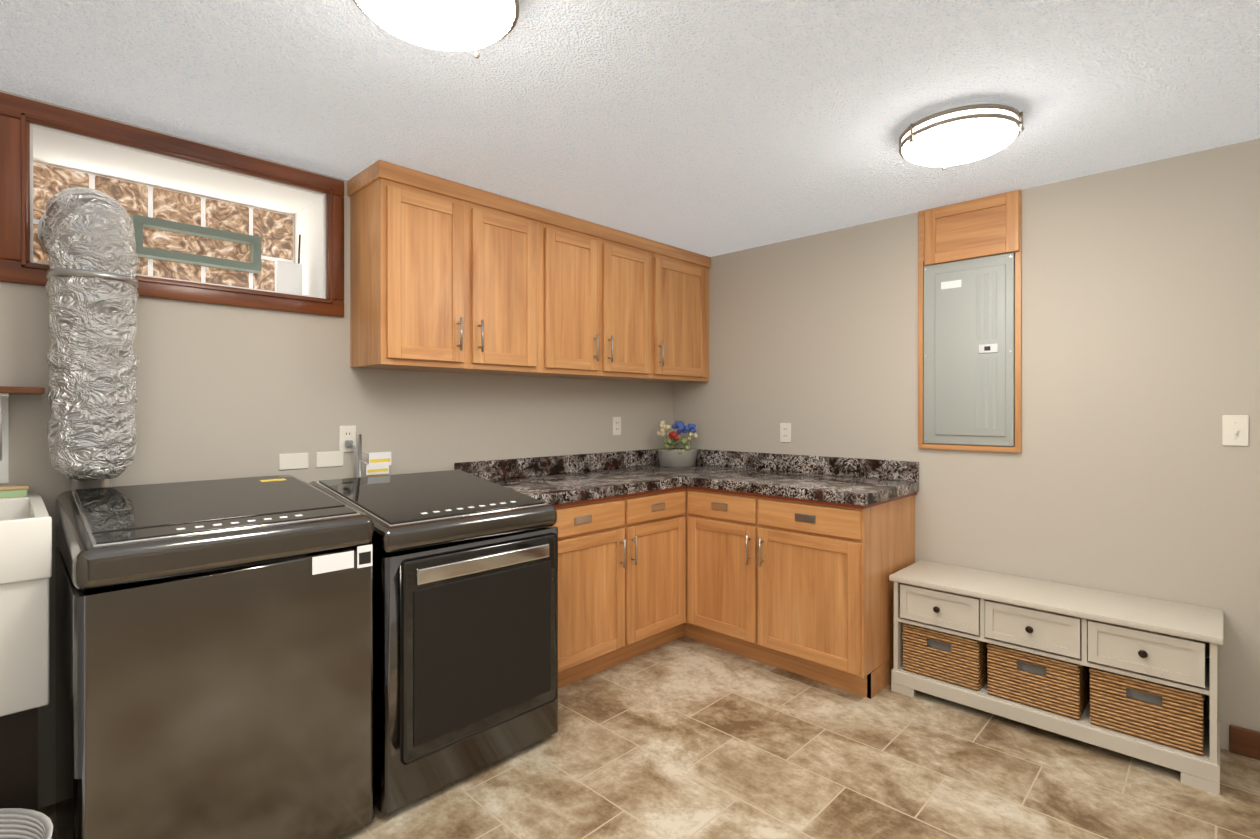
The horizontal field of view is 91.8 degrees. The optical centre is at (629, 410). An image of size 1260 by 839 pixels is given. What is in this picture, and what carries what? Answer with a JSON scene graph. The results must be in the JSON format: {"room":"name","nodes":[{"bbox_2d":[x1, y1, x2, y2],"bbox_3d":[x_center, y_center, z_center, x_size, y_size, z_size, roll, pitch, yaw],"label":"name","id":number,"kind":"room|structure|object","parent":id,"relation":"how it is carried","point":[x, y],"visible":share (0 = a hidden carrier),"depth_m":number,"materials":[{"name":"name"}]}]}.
{"room":"laundry room","nodes":[
{"label":"laundry room","id":0,"kind":"room"},
{"bbox_2d":[0,90,672,807],"bbox_3d":[-1.282,0.139,2.940,0.500,2.270,4.000,0,0,44],"label":"wall","id":1,"kind":"structure","parent":0,"point":[226,392],"depth_m":2.45,"materials":[{"name":"beige paint"}]},
{"bbox_2d":[0,386,44,482],"bbox_3d":[-2.071,0.079,1.631,0.199,0.295,0.725,0,0,44],"label":"wall shelf","id":2,"kind":"object","parent":1,"relation":"attached to","point":[6,392],"visible":1,"depth_m":1.89,"materials":[{"name":"brown wood"}]},
{"bbox_2d":[33,162,293,290],"bbox_3d":[-1.872,-0.690,2.527,0.150,0.444,0.890,0,0,44],"label":"window","id":3,"kind":"structure","parent":1,"relation":"in","point":[184,236],"depth_m":2.54,"materials":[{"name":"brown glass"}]},
{"bbox_2d":[41,187,139,489],"bbox_3d":[-1.842,0.140,2.078,0.635,1.771,0.228,0,0,44],"label":"vent duct","id":4,"kind":"object","parent":3,"relation":"attached to","point":[91,286],"visible":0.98,"depth_m":1.86,"materials":[{"name":"silver metal"}]},
{"bbox_2d":[0,92,343,316],"bbox_3d":[-1.586,-0.690,2.247,0.028,0.584,1.030,0,0,44],"label":"window","id":5,"kind":"structure","parent":1,"relation":"in","point":[18,115],"depth_m":2.14,"materials":[{"name":"brown wood"}]},
{"bbox_2d":[30,124,324,298],"bbox_3d":[-1.733,-0.690,2.391,0.380,0.444,0.890,0,0,44],"label":"window","id":6,"kind":"structure","parent":1,"relation":"attached to","point":[305,208],"depth_m":2.39,"materials":[{"name":"white paint"}]},
{"bbox_2d":[275,234,301,294],"bbox_3d":[-1.476,-0.623,2.639,0.040,0.291,0.100,0,0,44],"label":"box","id":7,"kind":"object","parent":6,"relation":"on","point":[288,277],"visible":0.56,"depth_m":2.62,"materials":[{"name":"white"}]},
{"bbox_2d":[279,453,308,469],"bbox_3d":[-1.369,0.207,2.487,0.005,0.065,0.110,0,0,44],"label":"electrical outlet plate","id":8,"kind":"object","parent":1,"relation":"attached to","point":[288,461],"depth_m":2.48,"materials":[{"name":"white plastic"}]},
{"bbox_2d":[316,451,343,467],"bbox_3d":[-1.272,0.207,2.587,0.005,0.065,0.110,0,0,44],"label":"electrical outlet plate","id":9,"kind":"object","parent":1,"relation":"attached to","point":[333,458],"depth_m":2.58,"materials":[{"name":"white plastic"}]},
{"bbox_2d":[339,425,355,451],"bbox_3d":[-1.220,0.123,2.637,0.009,0.114,0.070,0,0,44],"label":"electrical outlet","id":10,"kind":"object","parent":1,"relation":"attached to","point":[348,432],"visible":0.83,"depth_m":2.63,"materials":[{"name":"white plastic"}]},
{"bbox_2d":[345,434,390,477],"bbox_3d":[-1.136,0.440,2.668,0.073,0.670,0.185,0,0,44],"label":"power cord","id":11,"kind":"object","parent":10,"relation":"hanging from","point":[379,462],"visible":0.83,"depth_m":2.66,"materials":[{"name":"grey plastic"}]},
{"bbox_2d":[347,160,550,375],"bbox_3d":[-0.814,-0.590,2.823,0.327,0.808,0.811,0,0,44],"label":"upper cabinet","id":12,"kind":"object","parent":1,"relation":"attached to","point":[446,275],"depth_m":2.63,"materials":[{"name":"brown wood"}]},
{"bbox_2d":[454,448,673,479],"bbox_3d":[-0.279,0.307,3.591,0.020,0.100,1.664,0,0,44],"label":"backsplash","id":13,"kind":"structure","parent":1,"relation":"attached to","point":[533,466],"depth_m":3.43,"materials":[{"name":"stone"}]},
{"bbox_2d":[537,210,658,380],"bbox_3d":[-0.261,-0.590,3.388,0.327,0.808,0.869,0,0,44],"label":"upper cabinet","id":14,"kind":"object","parent":1,"relation":"attached to","point":[605,280],"depth_m":3.29,"materials":[{"name":"brown wood"}]},
{"bbox_2d":[613,417,620,434],"bbox_3d":[-0.081,0.098,3.803,0.009,0.114,0.070,0,0,44],"label":"outlet","id":15,"kind":"object","parent":1,"relation":"attached to","point":[616,425],"visible":1,"depth_m":3.80,"materials":[{"name":"white plastic"}]},
{"bbox_2d":[639,242,710,382],"bbox_3d":[0.210,-0.591,3.870,0.327,0.808,0.579,0,0,44],"label":"upper cabinet","id":16,"kind":"object","parent":1,"relation":"attached to","point":[683,274],"depth_m":3.77,"materials":[{"name":"brown wood"}]},
{"bbox_2d":[0,0,1259,256],"bbox_3d":[0.077,-1.024,1.610,4.100,0.060,4.200,0,0,44],"label":"ceiling","id":17,"kind":"structure","parent":0,"point":[710,128],"depth_m":1.90,"materials":[{"name":"white paint"}]},
{"bbox_2d":[353,0,518,58],"bbox_3d":[-0.439,-0.938,1.388,0.388,0.106,0.376,0,0,44],"label":"ceiling light","id":18,"kind":"object","parent":17,"relation":"attached to","point":[457,25],"visible":1,"depth_m":1.40,"materials":[{"name":"frosted glass"},{"name":"nickel"}]},
{"bbox_2d":[899,101,1024,169],"bbox_3d":[1.147,-0.940,2.124,0.388,0.106,0.376,0,0,44],"label":"ceiling light","id":19,"kind":"object","parent":17,"relation":"attached to","point":[958,134],"visible":1,"depth_m":2.02,"materials":[{"name":"white glass"}]},
{"bbox_2d":[38,636,1259,838],"bbox_3d":[0.077,1.306,1.613,4.100,0.060,4.200,0,0,44],"label":"floor","id":20,"kind":"structure","parent":0,"point":[683,737],"depth_m":2.13,"materials":[{"name":"tile"}]},
{"bbox_2d":[0,494,51,810],"bbox_3d":[-1.875,0.691,1.507,0.614,1.170,0.628,0,0,44],"label":"utility sink","id":21,"kind":"object","parent":20,"relation":"on","point":[25,548],"visible":0.94,"depth_m":1.50,"materials":[{"name":"white"}]},
{"bbox_2d":[0,485,28,497],"bbox_3d":[-1.909,0.239,1.854,0.046,0.051,0.120,0,0,44],"label":"scrub brush","id":22,"kind":"object","parent":21,"relation":"on","point":[13,491],"visible":1,"depth_m":1.86,"materials":[{"name":"green"}]},
{"bbox_2d":[0,808,52,838],"bbox_3d":[-1.399,1.090,1.175,0.420,0.374,0.420,0,0,44],"label":"rope basket","id":23,"kind":"object","parent":20,"relation":"on","point":[18,823],"visible":1,"depth_m":1.37,"materials":[{"name":"white fabric"}]},
{"bbox_2d":[55,475,374,838],"bbox_3d":[-1.274,0.759,1.874,0.742,1.033,0.685,0,0,44],"label":"washer","id":24,"kind":"object","parent":20,"relation":"on","point":[215,659],"visible":1,"depth_m":1.61,"materials":[{"name":"black metal"}]},
{"bbox_2d":[309,470,557,813],"bbox_3d":[-0.767,0.774,2.372,0.771,1.001,0.695,0,0,44],"label":"dryer","id":25,"kind":"object","parent":20,"relation":"on","point":[466,623],"visible":0.83,"depth_m":2.08,"materials":[{"name":"black metal"}]},
{"bbox_2d":[551,488,689,688],"bbox_3d":[-0.248,0.849,3.142,0.693,0.850,1.051,0,0,44],"label":"base cabinet","id":26,"kind":"object","parent":20,"relation":"on","point":[624,561],"depth_m":2.95,"materials":[{"name":"brown wood"}]},
{"bbox_2d":[488,464,737,503],"bbox_3d":[-0.056,0.390,3.374,0.643,0.065,1.664,0,0,44],"label":"countertop","id":27,"kind":"structure","parent":26,"relation":"on","point":[599,483],"depth_m":3.11,"materials":[{"name":"stone"}]},
{"bbox_2d":[657,420,697,466],"bbox_3d":[0.305,0.210,3.906,0.208,0.290,0.226,0,0,44],"label":"potted plant","id":28,"kind":"object","parent":27,"relation":"on","point":[686,456],"visible":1,"depth_m":3.87,"materials":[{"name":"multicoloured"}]},
{"bbox_2d":[690,488,916,698],"bbox_3d":[0.842,0.849,3.176,0.991,0.850,0.693,0,0,44],"label":"base cabinet","id":29,"kind":"object","parent":20,"relation":"on","point":[789,562],"depth_m":2.87,"materials":[{"name":"brown wood"}]},
{"bbox_2d":[686,468,918,507],"bbox_3d":[0.875,0.390,3.177,0.987,0.065,0.644,0,0,44],"label":"countertop","id":30,"kind":"structure","parent":29,"relation":"on","point":[864,490],"depth_m":2.99,"materials":[{"name":"stone"}]},
{"bbox_2d":[889,560,1223,794],"bbox_3d":[1.701,1.012,2.530,1.090,0.525,0.411,0,0,44],"label":"storage bench","id":31,"kind":"object","parent":20,"relation":"on","point":[1134,676],"visible":1,"depth_m":2.35,"materials":[{"name":"painted wood"},{"name":"bronze"}]},
{"bbox_2d":[902,623,987,690],"bbox_3d":[1.460,1.069,2.772,0.315,0.207,0.344,0,0,44],"label":"wicker basket","id":32,"kind":"object","parent":31,"relation":"on","point":[953,661],"depth_m":2.64,"materials":[{"name":"brown wicker"}]},
{"bbox_2d":[987,643,1089,719],"bbox_3d":[1.705,1.069,2.533,0.315,0.207,0.344,0,0,44],"label":"wicker basket","id":33,"kind":"object","parent":31,"relation":"on","point":[1047,686],"depth_m":2.41,"materials":[{"name":"brown wicker"}]},
{"bbox_2d":[1089,667,1205,755],"bbox_3d":[1.949,1.070,2.294,0.315,0.207,0.344,0,0,44],"label":"wicker basket","id":34,"kind":"object","parent":31,"relation":"on","point":[1160,716],"depth_m":2.17,"materials":[{"name":"brown wicker"}]},
{"bbox_2d":[673,138,1259,749],"bbox_3d":[1.510,0.139,3.078,4.100,2.270,0.100,0,0,44],"label":"wall","id":35,"kind":"structure","parent":0,"point":[1125,470],"depth_m":2.60,"materials":[{"name":"beige paint"}]},
{"bbox_2d":[780,423,790,442],"bbox_3d":[0.913,0.131,3.584,0.070,0.114,0.009,0,0,44],"label":"outlet","id":36,"kind":"object","parent":35,"relation":"attached to","point":[785,432],"visible":1,"depth_m":3.58,"materials":[{"name":"white plastic"}]},
{"bbox_2d":[675,448,918,479],"bbox_3d":[0.874,0.307,3.614,1.598,0.100,0.020,0,0,44],"label":"backsplash","id":37,"kind":"structure","parent":35,"relation":"attached to","point":[829,466],"depth_m":3.43,"materials":[{"name":"stone"}]},
{"bbox_2d":[918,189,1021,452],"bbox_3d":[1.596,-0.402,2.893,0.440,1.182,0.038,0,0,44],"label":"electrical panel","id":38,"kind":"object","parent":35,"relation":"attached to","point":[969,351],"visible":1,"depth_m":2.87,"materials":[{"name":"painted metal"},{"name":"wood"}]},
{"bbox_2d":[1222,415,1248,445],"bbox_3d":[2.252,0.075,2.271,0.070,0.114,0.015,0,0,44],"label":"light switch","id":39,"kind":"object","parent":35,"relation":"attached to","point":[1235,430],"visible":1,"depth_m":2.27,"materials":[{"name":"white plastic"}]},
{"bbox_2d":[1229,725,1259,759],"bbox_3d":[2.553,1.226,1.979,0.870,0.100,0.015,0,0,44],"label":"baseboard","id":40,"kind":"structure","parent":35,"relation":"attached to","point":[1244,741],"depth_m":2.25,"materials":[{"name":"brown wood"}]}
]}

